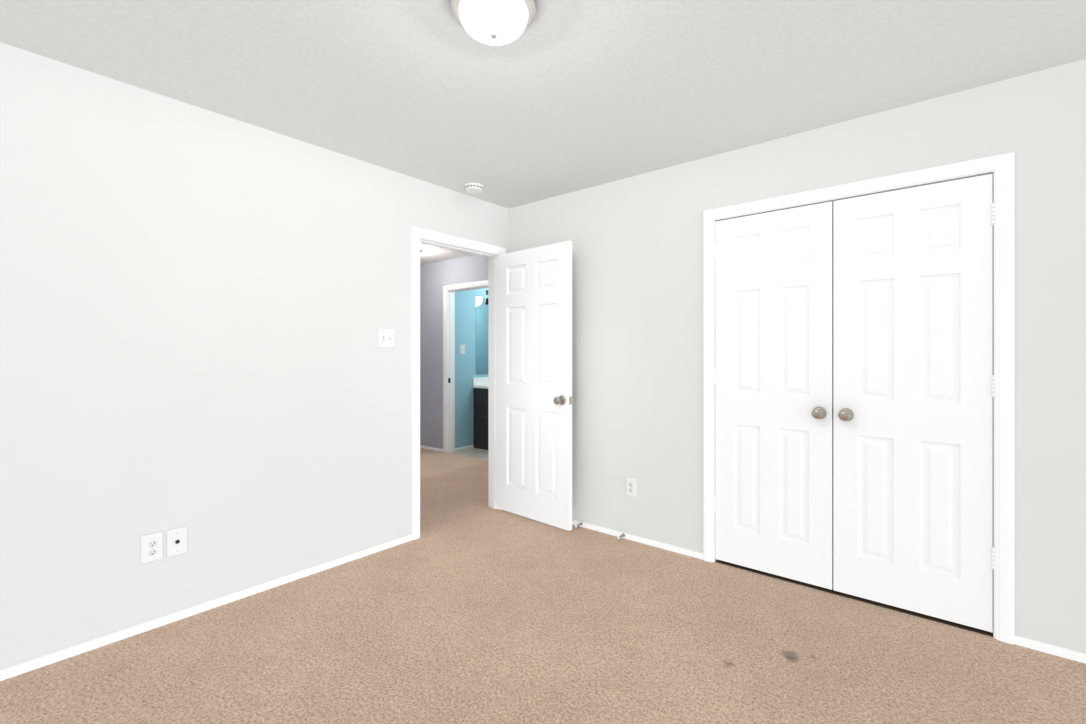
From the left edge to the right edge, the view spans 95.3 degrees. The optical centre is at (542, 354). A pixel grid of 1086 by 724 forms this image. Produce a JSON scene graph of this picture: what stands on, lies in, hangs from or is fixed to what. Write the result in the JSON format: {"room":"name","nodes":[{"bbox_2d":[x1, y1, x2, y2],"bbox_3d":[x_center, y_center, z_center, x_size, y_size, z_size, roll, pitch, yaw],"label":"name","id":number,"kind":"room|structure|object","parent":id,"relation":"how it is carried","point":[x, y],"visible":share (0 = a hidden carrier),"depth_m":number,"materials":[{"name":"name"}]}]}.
{"room":"empty bedroom","nodes":[
{"label":"empty bedroom","id":0,"kind":"room"},
{"bbox_2d":[0,42,508,669],"bbox_3d":[-1.132,0.025,3.125,0.120,2.440,4.720,0,0,40],"label":"wall","id":1,"kind":"structure","parent":0,"point":[198,306],"depth_m":2.34,"materials":[{"name":"paint"}]},
{"bbox_2d":[141,532,162,563],"bbox_3d":[-1.776,0.878,2.249,0.008,0.125,0.080,0,0,40],"label":"duplex electrical outlet","id":2,"kind":"object","parent":1,"relation":"attached to","point":[151,547],"visible":1,"depth_m":2.25,"materials":[{"name":"white plastic"}]},
{"bbox_2d":[167,526,186,556],"bbox_3d":[-1.712,0.878,2.319,0.016,0.125,0.080,0,0,40],"label":"outlet","id":3,"kind":"object","parent":1,"relation":"attached to","point":[176,541],"visible":1,"depth_m":2.32,"materials":[{"name":"white plastic"}]},
{"bbox_2d":[0,534,412,680],"bbox_3d":[-1.395,1.227,2.706,0.011,0.036,3.500,0,0,40],"label":"baseboard","id":4,"kind":"structure","parent":1,"relation":"attached to","point":[18,669],"depth_m":2.32,"materials":[{"name":"white paint"}]},
{"bbox_2d":[378,328,394,347],"bbox_3d":[-0.999,-0.105,3.174,0.022,0.122,0.122,0,0,40],"label":"bedroom light switch","id":5,"kind":"object","parent":1,"relation":"attached to","point":[386,338],"visible":1,"depth_m":3.18,"materials":[{"name":"white plastic"}]},
{"bbox_2d":[412,226,505,539],"bbox_3d":[-0.589,0.192,3.671,0.018,2.106,0.898,0,0,40],"label":"door frame","id":6,"kind":"structure","parent":1,"relation":"attached to","point":[418,233],"depth_m":3.35,"materials":[{"name":"white paint"}]},
{"bbox_2d":[420,238,499,509],"bbox_3d":[-0.642,0.220,3.715,0.123,2.050,0.786,0,0,40],"label":"trim","id":7,"kind":"structure","parent":1,"relation":"attached to","point":[492,380],"depth_m":4.00,"materials":[{"name":"white paint"}]},
{"bbox_2d":[488,257,488,505],"bbox_3d":[-0.695,0.192,3.759,0.018,2.106,0.898,0,0,40],"label":"door frame","id":8,"kind":"structure","parent":1,"relation":"attached to","point":[488,381],"depth_m":4.05,"materials":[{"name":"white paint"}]},
{"bbox_2d":[497,241,573,530],"bbox_3d":[-0.085,0.216,3.695,0.760,2.008,0.173,0,0,43],"label":"entry door","id":9,"kind":"structure","parent":1,"relation":"in","point":[535,399],"depth_m":3.64,"materials":[{"name":"paint"}]},
{"bbox_2d":[420,255,487,448],"bbox_3d":[-0.925,0.025,6.098,3.600,2.440,0.120,0,0,40],"label":"wall","id":10,"kind":"structure","parent":0,"point":[435,277],"depth_m":6.42,"materials":[{"name":"paint"}]},
{"bbox_2d":[420,445,442,451],"bbox_3d":[-1.796,1.227,6.737,1.384,0.036,0.011,0,0,40],"label":"baseboard","id":11,"kind":"structure","parent":10,"relation":"attached to","point":[431,448],"depth_m":6.43,"materials":[{"name":"white paint"}]},
{"bbox_2d":[443,280,487,452],"bbox_3d":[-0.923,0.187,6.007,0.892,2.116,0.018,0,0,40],"label":"door frame","id":12,"kind":"structure","parent":10,"relation":"attached to","point":[466,285],"depth_m":6.26,"materials":[{"name":"white paint"}]},
{"bbox_2d":[450,448,487,459],"bbox_3d":[-0.001,1.276,6.773,1.480,0.058,2.300,0,0,40],"label":"floor","id":13,"kind":"structure","parent":0,"point":[478,453],"depth_m":6.24,"materials":[{"name":"beige tile"}]},
{"bbox_2d":[473,385,487,449],"bbox_3d":[-0.311,0.845,6.907,0.584,0.800,1.252,0,0,40],"label":"bathroom vanity","id":14,"kind":"object","parent":13,"relation":"on","point":[480,395],"depth_m":6.52,"materials":[{"name":"black wood"}]},
{"bbox_2d":[477,385,487,388],"bbox_3d":[-0.319,0.428,6.911,0.566,0.035,1.256,0,0,40],"label":"countertop","id":15,"kind":"structure","parent":14,"relation":"on","point":[478,386],"depth_m":6.52,"materials":[{"name":"white stone"}]},
{"bbox_2d":[455,288,487,447],"bbox_3d":[-0.530,0.025,7.200,0.120,2.440,2.080,0,0,40],"label":"wall","id":16,"kind":"structure","parent":0,"point":[465,333],"depth_m":6.52,"materials":[{"name":"teal paint"}]},
{"bbox_2d":[460,345,464,353],"bbox_3d":[-1.044,-0.065,6.470,0.022,0.125,0.080,0,0,40],"label":"bathroom light switch","id":17,"kind":"object","parent":16,"relation":"attached to","point":[462,349],"visible":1,"depth_m":6.47,"materials":[{"name":"white plastic"}]},
{"bbox_2d":[455,445,473,450],"bbox_3d":[-1.037,1.227,6.487,0.011,0.036,0.335,0,0,40],"label":"baseboard","id":18,"kind":"structure","parent":16,"relation":"attached to","point":[465,447],"depth_m":6.49,"materials":[{"name":"white paint"}]},
{"bbox_2d":[473,377,487,384],"bbox_3d":[-0.529,0.360,7.086,0.020,0.100,1.256,0,0,40],"label":"backsplash","id":19,"kind":"structure","parent":16,"relation":"attached to","point":[479,380],"depth_m":6.69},
{"bbox_2d":[476,297,487,373],"bbox_3d":[-0.526,-0.255,7.106,0.005,1.040,1.180,0,0,40],"label":"bathroom mirror","id":20,"kind":"object","parent":16,"relation":"attached to","point":[481,335],"visible":0.36,"depth_m":6.73,"materials":[{"name":"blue mirror"}]},
{"bbox_2d":[0,448,1085,723],"bbox_3d":[-1.187,1.275,3.183,7.160,0.060,4.740,0,0,40],"label":"floor","id":21,"kind":"structure","parent":0,"point":[494,616],"depth_m":2.06,"materials":[{"name":"beige carpet"}]},
{"bbox_2d":[0,0,1085,264],"bbox_3d":[-0.453,-1.245,4.068,7.160,0.100,7.040,0,0,40],"label":"ceiling","id":22,"kind":"structure","parent":0,"point":[555,98],"depth_m":2.06,"materials":[{"name":"paint"}]},
{"bbox_2d":[464,183,483,192],"bbox_3d":[-0.489,-1.174,3.507,0.136,0.041,0.136,0,0,40],"label":"smoke detector","id":23,"kind":"object","parent":22,"relation":"attached to","point":[473,187],"visible":1,"depth_m":3.47,"materials":[{"name":"white plastic"}]},
{"bbox_2d":[451,0,535,44],"bbox_3d":[-0.168,-1.136,1.687,0.288,0.117,0.288,0,0,40],"label":"ceiling light","id":24,"kind":"object","parent":22,"relation":"attached to","point":[495,22],"visible":1,"depth_m":1.64,"materials":[{"name":"white glass"}]},
{"bbox_2d":[509,59,1085,653],"bbox_3d":[1.081,0.025,3.003,3.440,2.440,0.120,0,0,40],"label":"wall","id":25,"kind":"structure","parent":0,"point":[637,327],"depth_m":2.66,"materials":[{"name":"paint"}]},
{"bbox_2d":[626,477,636,496],"bbox_3d":[0.594,0.891,3.324,0.080,0.125,0.008,0,0,40],"label":"duplex electrical outlet","id":26,"kind":"object","parent":25,"relation":"attached to","point":[631,486],"visible":1,"depth_m":3.32,"materials":[{"name":"white plastic"}]},
{"bbox_2d":[714,201,832,589],"bbox_3d":[1.255,0.214,2.761,0.624,2.022,0.104,0,0,40],"label":"door","id":27,"kind":"structure","parent":25,"relation":"in","point":[773,385],"depth_m":2.75,"materials":[{"name":"paint"}]},
{"bbox_2d":[572,519,1085,663],"bbox_3d":[0.993,1.227,2.991,3.320,0.036,0.011,0,0,40],"label":"baseboard","id":28,"kind":"structure","parent":25,"relation":"attached to","point":[1051,649],"depth_m":3.02,"materials":[{"name":"white paint"}]},
{"bbox_2d":[703,152,1013,643],"bbox_3d":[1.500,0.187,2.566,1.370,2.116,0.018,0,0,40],"label":"trim","id":29,"kind":"structure","parent":25,"relation":"attached to","point":[1002,165],"depth_m":2.16,"materials":[{"name":"white paint"}]},
{"bbox_2d":[833,174,994,632],"bbox_3d":[1.737,0.214,2.361,0.624,2.022,0.104,0,0,40],"label":"door","id":30,"kind":"structure","parent":25,"relation":"in","point":[913,386],"depth_m":2.35,"materials":[{"name":"paint"}]},
{"bbox_2d":[715,560,992,636],"bbox_3d":[1.749,1.270,2.861,1.590,0.050,0.746,0,0,40],"label":"floor","id":31,"kind":"structure","parent":0,"point":[954,624],"depth_m":2.50,"materials":[{"name":"brown carpet"}]}
]}

